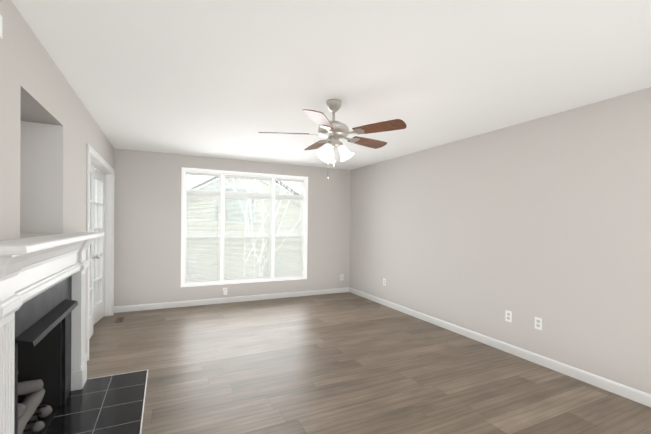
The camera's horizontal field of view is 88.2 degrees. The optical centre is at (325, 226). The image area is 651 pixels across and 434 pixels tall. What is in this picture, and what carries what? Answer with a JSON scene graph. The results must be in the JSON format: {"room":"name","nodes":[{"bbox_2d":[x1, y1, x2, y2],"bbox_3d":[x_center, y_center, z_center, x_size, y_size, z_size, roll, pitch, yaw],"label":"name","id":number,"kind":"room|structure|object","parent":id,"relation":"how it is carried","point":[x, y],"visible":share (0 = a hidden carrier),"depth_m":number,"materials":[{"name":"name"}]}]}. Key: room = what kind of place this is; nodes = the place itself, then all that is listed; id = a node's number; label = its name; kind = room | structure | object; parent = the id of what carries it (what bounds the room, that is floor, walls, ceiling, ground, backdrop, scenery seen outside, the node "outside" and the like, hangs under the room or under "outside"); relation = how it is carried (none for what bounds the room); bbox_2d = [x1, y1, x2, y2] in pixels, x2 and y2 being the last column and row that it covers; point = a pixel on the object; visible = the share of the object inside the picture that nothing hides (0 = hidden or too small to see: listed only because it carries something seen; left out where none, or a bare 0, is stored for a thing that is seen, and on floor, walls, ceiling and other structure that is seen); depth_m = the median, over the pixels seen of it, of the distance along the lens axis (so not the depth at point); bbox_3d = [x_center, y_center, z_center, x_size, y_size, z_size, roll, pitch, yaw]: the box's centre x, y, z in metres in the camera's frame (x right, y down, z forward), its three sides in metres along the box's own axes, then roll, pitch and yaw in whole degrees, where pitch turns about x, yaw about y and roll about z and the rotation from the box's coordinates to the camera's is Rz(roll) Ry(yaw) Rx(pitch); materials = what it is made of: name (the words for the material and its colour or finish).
{"room":"living room","nodes":[
{"label":"living room","id":0,"kind":"room"},
{"bbox_2d":[0,0,113,433],"bbox_3d":[-1.814,0.112,1.672,0.460,2.440,7.360,0,1,-26],"label":"wall","id":1,"kind":"structure","parent":0,"point":[50,129],"depth_m":2.40,"materials":[{"name":"grey paint"}]},
{"bbox_2d":[0,15,1,38],"bbox_3d":[-1.003,-0.705,0.695,0.149,0.089,1.080,0,1,-26],"label":"air vent","id":2,"kind":"object","parent":1,"relation":"in","point":[0,27],"visible":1,"depth_m":1.21,"materials":[{"name":"white"}]},
{"bbox_2d":[86,144,114,360],"bbox_3d":[-2.754,0.242,4.051,0.139,2.112,1.824,0,1,-26],"label":"door frame","id":3,"kind":"structure","parent":1,"relation":"in","point":[98,161],"depth_m":4.79,"materials":[{"name":"white wood"}]},
{"bbox_2d":[89,162,99,339],"bbox_3d":[-2.619,0.282,3.651,0.171,2.028,0.837,0,1,-26],"label":"door leaf","id":4,"kind":"structure","parent":3,"relation":"attached to","point":[92,256],"depth_m":3.94,"materials":[{"name":"white wood"}]},
{"bbox_2d":[93,169,104,324],"bbox_3d":[-3.062,0.270,4.371,0.211,2.028,0.834,0,1,-26],"label":"door leaf","id":5,"kind":"structure","parent":3,"relation":"attached to","point":[99,310],"depth_m":4.63,"materials":[{"name":"white wood"}]},
{"bbox_2d":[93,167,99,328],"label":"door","id":6,"kind":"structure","parent":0,"point":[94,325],"depth_m":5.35,"materials":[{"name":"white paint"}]},
{"bbox_2d":[114,148,350,306],"bbox_3d":[-1.356,0.077,5.920,4.275,2.440,0.150,0,1,-26],"label":"wall","id":7,"kind":"structure","parent":0,"point":[147,227],"depth_m":5.34,"materials":[{"name":"grey paint"}]},
{"bbox_2d":[114,287,349,312],"bbox_3d":[-1.335,1.252,5.843,4.020,0.092,0.040,0,1,-26],"label":"baseboard","id":8,"kind":"structure","parent":7,"relation":"attached to","point":[129,308],"depth_m":5.67,"materials":[{"name":"white wood"}]},
{"bbox_2d":[181,167,307,286],"bbox_3d":[-1.356,0.022,5.910,2.185,1.920,0.166,0,1,-26],"label":"window","id":9,"kind":"structure","parent":7,"relation":"in","point":[273,195],"depth_m":5.83,"materials":[{"name":"white"}]},
{"bbox_2d":[185,172,303,282],"bbox_3d":[-1.339,0.022,5.874,2.053,1.791,0.044,0,1,-26],"label":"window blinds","id":10,"kind":"object","parent":9,"relation":"attached to","point":[299,268],"visible":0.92,"depth_m":5.83,"materials":[{"name":"white plastic"}]},
{"bbox_2d":[11,0,650,169],"bbox_3d":[0.221,-1.144,2.643,4.275,0.100,7.390,0,1,-26],"label":"ceiling","id":11,"kind":"structure","parent":0,"point":[228,79],"depth_m":2.28,"materials":[{"name":"white paint"}]},
{"bbox_2d":[258,99,406,180],"bbox_3d":[0.065,-0.749,2.998,1.258,0.700,1.232,0,1,-26],"label":"fan","id":12,"kind":"object","parent":11,"relation":"hanging from","point":[332,132],"visible":1,"depth_m":2.89,"materials":[{"name":"brown wood"}]},
{"bbox_2d":[87,292,650,433],"bbox_3d":[0.192,1.396,2.667,4.275,0.100,7.390,0,1,-26],"label":"floor","id":13,"kind":"structure","parent":0,"point":[343,363],"depth_m":3.01,"materials":[{"name":"brown wood"}]},
{"bbox_2d":[0,232,147,433],"bbox_3d":[-1.648,0.695,2.109,0.886,1.270,1.870,0,1,-26],"label":"fireplace","id":14,"kind":"object","parent":13,"relation":"on","point":[42,287],"visible":1,"depth_m":2.18,"materials":[{"name":"wood"}]},
{"bbox_2d":[14,299,77,433],"bbox_3d":[-1.856,0.936,2.013,0.430,0.780,0.950,0,1,-26],"label":"firebox","id":15,"kind":"object","parent":14,"relation":"attached to","point":[26,414],"depth_m":2.16,"materials":[{"name":"black metal"}]},
{"bbox_2d":[114,317,124,322],"bbox_3d":[-2.842,1.289,4.635,0.100,0.005,0.260,0,1,-26],"label":"floor vent","id":16,"kind":"object","parent":13,"relation":"in","point":[119,319],"visible":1,"depth_m":4.64,"materials":[{"name":"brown metal"}]},
{"bbox_2d":[350,87,650,393],"bbox_3d":[2.087,0.140,3.539,0.120,2.440,7.360,0,1,-26],"label":"wall","id":17,"kind":"structure","parent":0,"point":[547,219],"depth_m":3.39,"materials":[{"name":"grey paint"}]},
{"bbox_2d":[350,288,650,406],"bbox_3d":[2.013,1.313,3.521,0.013,0.092,7.119,0,1,-26],"label":"baseboard","id":18,"kind":"structure","parent":17,"relation":"attached to","point":[636,395],"depth_m":3.37,"materials":[{"name":"white wood"}]},
{"bbox_2d":[505,310,511,321],"bbox_3d":[1.972,0.968,3.618,0.007,0.116,0.072,0,1,-26],"label":"electrical outlet","id":19,"kind":"object","parent":17,"relation":"attached to","point":[508,316],"visible":1,"depth_m":3.62,"materials":[{"name":"white plastic"}]},
{"bbox_2d":[535,317,541,329],"bbox_3d":[2.110,0.962,3.329,0.007,0.116,0.072,0,1,-26],"label":"electrical outlet","id":20,"kind":"object","parent":17,"relation":"attached to","point":[538,323],"visible":1,"depth_m":3.33,"materials":[{"name":"white plastic"}]},
{"label":"outside","id":21,"kind":"structure","parent":0,"visible":0},
{"bbox_2d":[186,176,300,279],"bbox_3d":[-7.854,-0.356,19.463,44.000,9.298,29.800,0,1,-26],"label":"view","id":22,"kind":"structure","parent":21,"point":[257,209],"depth_m":15.08,"materials":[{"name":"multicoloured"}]}
]}

